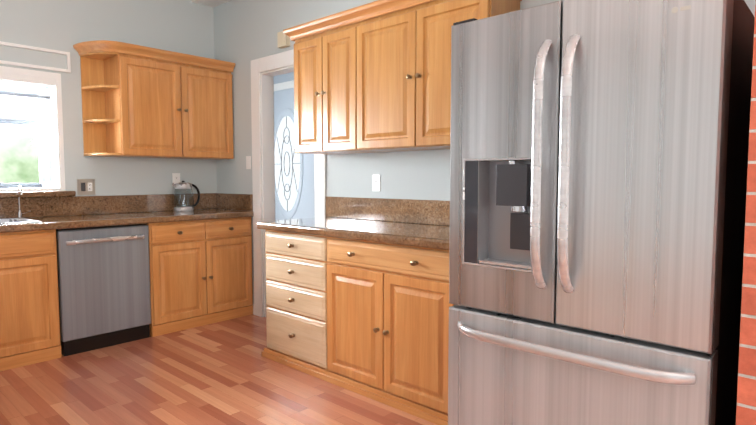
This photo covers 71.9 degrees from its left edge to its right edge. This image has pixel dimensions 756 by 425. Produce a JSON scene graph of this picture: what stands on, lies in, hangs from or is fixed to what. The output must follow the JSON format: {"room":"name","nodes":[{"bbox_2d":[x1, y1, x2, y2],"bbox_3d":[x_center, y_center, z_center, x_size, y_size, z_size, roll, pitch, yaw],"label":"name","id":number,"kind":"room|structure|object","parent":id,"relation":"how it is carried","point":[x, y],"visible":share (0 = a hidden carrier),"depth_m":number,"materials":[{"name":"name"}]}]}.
{"room":"kitchen","nodes":[
{"label":"kitchen","id":0,"kind":"room"},
{"bbox_2d":[0,0,216,195],"bbox_3d":[-3.752,-0.401,2.711,0.120,2.900,6.620,3,5,42],"label":"wall","id":1,"kind":"structure","parent":0,"point":[183,26],"depth_m":4.29,"materials":[{"name":"grey paint"}]},
{"bbox_2d":[0,66,65,191],"bbox_3d":[-3.032,-0.586,3.770,0.504,0.930,1.200,3,5,42],"label":"window","id":2,"kind":"structure","parent":1,"relation":"in","point":[52,94],"depth_m":4.05,"materials":[{"name":"white paint"}]},
{"bbox_2d":[0,41,70,72],"bbox_3d":[-2.840,-1.131,3.559,0.022,0.155,1.330,3,5,42],"label":"window valance","id":3,"kind":"object","parent":1,"relation":"attached to","point":[31,57],"visible":0.92,"depth_m":3.87,"materials":[{"name":"white paint"}]},
{"bbox_2d":[0,191,75,197],"bbox_3d":[-2.819,-0.117,3.603,0.084,0.044,1.305,3,5,42],"label":"window sill","id":4,"kind":"structure","parent":1,"relation":"attached to","point":[37,194],"depth_m":3.86,"materials":[{"name":"stone"}]},
{"bbox_2d":[77,179,95,194],"bbox_3d":[-2.338,-0.205,4.179,0.011,0.128,0.132,3,5,42],"label":"electrical outlet","id":5,"kind":"object","parent":1,"relation":"attached to","point":[85,186],"visible":1,"depth_m":4.18,"materials":[{"name":"grey plastic"}]},
{"bbox_2d":[0,193,252,218],"bbox_3d":[-2.420,-0.022,3.651,0.612,0.149,3.225,3,5,42],"label":"backsplash","id":6,"kind":"structure","parent":1,"relation":"attached to","point":[62,206],"depth_m":4.29,"materials":[{"name":"stone"}]},
{"bbox_2d":[73,40,234,159],"bbox_3d":[-1.833,-0.899,4.413,0.375,0.859,1.211,3,5,42],"label":"upper cabinet","id":7,"kind":"object","parent":1,"relation":"attached to","point":[143,101],"visible":1,"depth_m":4.24,"materials":[{"name":"brown wood"}]},
{"bbox_2d":[172,173,179,183],"bbox_3d":[-1.831,-0.299,4.732,0.008,0.116,0.072,3,5,42],"label":"electrical outlet","id":8,"kind":"object","parent":1,"relation":"attached to","point":[175,177],"visible":0.9,"depth_m":4.72,"materials":[{"name":"white plastic"}]},
{"bbox_2d":[0,314,436,424],"bbox_3d":[-1.270,1.186,1.142,8.400,0.060,7.500,3,5,42],"label":"floor","id":9,"kind":"structure","parent":0,"point":[223,373],"depth_m":3.04,"materials":[{"name":"laminate"}]},
{"bbox_2d":[0,229,61,370],"bbox_3d":[-2.673,0.563,3.399,0.629,0.885,0.895,3,5,42],"label":"base cabinet","id":10,"kind":"object","parent":9,"relation":"on","point":[29,318],"visible":0.94,"depth_m":3.41,"materials":[{"name":"brown wood"}]},
{"bbox_2d":[56,224,150,355],"bbox_3d":[-2.150,0.527,3.953,0.639,0.884,0.610,3,5,42],"label":"dishwasher","id":11,"kind":"object","parent":9,"relation":"on","point":[104,285],"visible":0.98,"depth_m":3.74,"materials":[{"name":"grey metal"}]},
{"bbox_2d":[147,217,252,336],"bbox_3d":[-1.636,0.488,4.532,0.629,0.885,0.920,3,5,42],"label":"base cabinet","id":12,"kind":"object","parent":9,"relation":"on","point":[200,272],"visible":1,"depth_m":4.30,"materials":[{"name":"brown wood"}]},
{"bbox_2d":[0,209,253,232],"bbox_3d":[-2.413,0.078,3.652,0.629,0.050,3.225,3,5,42],"label":"countertop","id":13,"kind":"structure","parent":12,"relation":"on","point":[72,221],"depth_m":3.89,"materials":[{"name":"stone"}]},
{"bbox_2d":[0,218,41,223],"bbox_3d":[-2.682,0.173,3.344,0.460,0.210,0.800,3,5,42],"label":"sink","id":14,"kind":"object","parent":13,"relation":"in","point":[13,220],"visible":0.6,"depth_m":3.66,"materials":[{"name":"metal"}]},
{"bbox_2d":[18,185,30,217],"bbox_3d":[-2.569,-0.077,3.788,0.093,0.240,0.085,3,5,42],"label":"faucet","id":15,"kind":"object","parent":13,"relation":"on","point":[20,213],"visible":0.9,"depth_m":3.78,"materials":[{"name":"silver metal"}]},
{"bbox_2d":[172,181,199,211],"bbox_3d":[-1.705,-0.148,4.634,0.176,0.270,0.262,3,5,42],"label":"kettle","id":16,"kind":"object","parent":13,"relation":"on","point":[183,198],"visible":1,"depth_m":4.55,"materials":[{"name":"glass"}]},
{"bbox_2d":[261,230,320,378],"bbox_3d":[-0.347,0.552,3.578,0.629,0.884,0.596,3,5,42],"label":"base cabinet","id":17,"kind":"object","parent":9,"relation":"on","point":[293,260],"depth_m":3.35,"materials":[{"name":"brown wood"}]},
{"bbox_2d":[257,217,449,249],"bbox_3d":[0.081,0.113,3.128,1.872,0.050,0.637,3,5,42],"label":"countertop","id":18,"kind":"structure","parent":17,"relation":"on","point":[422,235],"depth_m":3.04,"materials":[{"name":"stone"}]},
{"bbox_2d":[321,236,454,424],"bbox_3d":[0.229,0.586,3.054,0.931,0.884,0.596,3,5,42],"label":"base cabinet","id":19,"kind":"object","parent":9,"relation":"on","point":[369,319],"depth_m":2.81,"materials":[{"name":"brown wood"}]},
{"bbox_2d":[448,0,754,424],"bbox_3d":[0.896,0.211,1.988,0.821,1.775,1.138,3,5,42],"label":"fridge","id":20,"kind":"object","parent":9,"relation":"on","point":[599,149],"visible":1,"depth_m":1.53,"materials":[{"name":"grey metal"}]},
{"bbox_2d":[736,1,755,424],"bbox_3d":[1.733,-0.304,1.247,1.238,2.900,1.150,3,5,42],"label":"brick wall","id":21,"kind":"structure","parent":9,"relation":"on","point":[746,403],"depth_m":1.26,"materials":[{"name":"red brick"}]},
{"bbox_2d":[273,72,293,90],"bbox_3d":[-0.426,-0.416,5.217,4.020,2.600,0.140,3,5,42],"label":"wall","id":22,"kind":"structure","parent":0,"point":[284,81],"depth_m":5.57,"materials":[{"name":"grey paint"}]},
{"bbox_2d":[274,88,314,219],"bbox_3d":[-0.944,-0.229,5.584,0.894,2.165,0.074,3,5,42],"label":"front door","id":23,"kind":"structure","parent":22,"relation":"in","point":[294,187],"depth_m":5.54,"materials":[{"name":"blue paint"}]},
{"bbox_2d":[213,0,755,303],"bbox_3d":[1.105,-0.399,2.678,7.100,2.900,0.120,3,5,42],"label":"wall","id":24,"kind":"structure","parent":0,"point":[246,32],"depth_m":4.19,"materials":[{"name":"grey paint"}]},
{"bbox_2d":[246,156,250,168],"bbox_3d":[-1.159,-0.445,4.657,0.072,0.116,0.009,3,5,42],"label":"light switch","id":25,"kind":"object","parent":24,"relation":"attached to","point":[248,162],"visible":1,"depth_m":4.65,"materials":[{"name":"white plastic"}]},
{"bbox_2d":[277,31,289,47],"bbox_3d":[-0.761,-1.397,4.205,0.110,0.120,0.047,3,5,42],"label":"door chime","id":26,"kind":"object","parent":24,"relation":"attached to","point":[283,40],"visible":0.85,"depth_m":4.18,"materials":[{"name":"beige plastic"}]},
{"bbox_2d":[251,49,325,316],"bbox_3d":[-0.706,-0.183,4.349,0.955,2.250,0.156,3,5,42],"label":"door frame","id":27,"kind":"structure","parent":24,"relation":"attached to","point":[262,123],"depth_m":4.54,"materials":[{"name":"white paint"}]},
{"bbox_2d":[291,9,377,154],"bbox_3d":[-0.258,-0.845,3.588,0.623,0.859,0.328,3,5,42],"label":"upper cabinet","id":28,"kind":"object","parent":24,"relation":"attached to","point":[322,47],"depth_m":3.46,"materials":[{"name":"brown wood"}]},
{"bbox_2d":[372,175,380,190],"bbox_3d":[-0.012,-0.206,3.625,0.072,0.116,0.008,3,5,42],"label":"electrical outlet","id":29,"kind":"object","parent":24,"relation":"attached to","point":[376,182],"visible":1,"depth_m":3.62,"materials":[{"name":"white plastic"}]},
{"bbox_2d":[326,196,449,225],"bbox_3d":[0.294,-0.004,3.338,1.850,0.154,0.029,3,5,42],"label":"backsplash","id":30,"kind":"structure","parent":24,"relation":"attached to","point":[432,212],"depth_m":3.50,"materials":[{"name":"stone"}]},
{"bbox_2d":[351,0,521,151],"bbox_3d":[0.319,-0.810,3.062,0.939,0.859,0.328,3,5,42],"label":"upper cabinet","id":31,"kind":"object","parent":24,"relation":"attached to","point":[373,77],"depth_m":3.00,"materials":[{"name":"brown wood"}]},
{"bbox_3d":[-1.131,-1.730,0.225,7.220,0.080,6.620,3,5,42],"label":"ceiling","id":32,"kind":"structure","parent":0,"visible":0},
{"bbox_2d":[192,0,229,7],"bbox_3d":[-1.347,-1.945,4.588,0.770,0.064,0.220,3,5,42],"label":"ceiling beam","id":33,"kind":"structure","parent":32,"relation":"attached to","point":[212,3],"depth_m":4.78,"materials":[{"name":"white paint"}]},
{"label":"outside","id":34,"kind":"structure","parent":0,"visible":0},
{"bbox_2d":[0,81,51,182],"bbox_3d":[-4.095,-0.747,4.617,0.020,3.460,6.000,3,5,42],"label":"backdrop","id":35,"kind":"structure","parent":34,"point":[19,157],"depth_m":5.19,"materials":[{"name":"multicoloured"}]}
]}

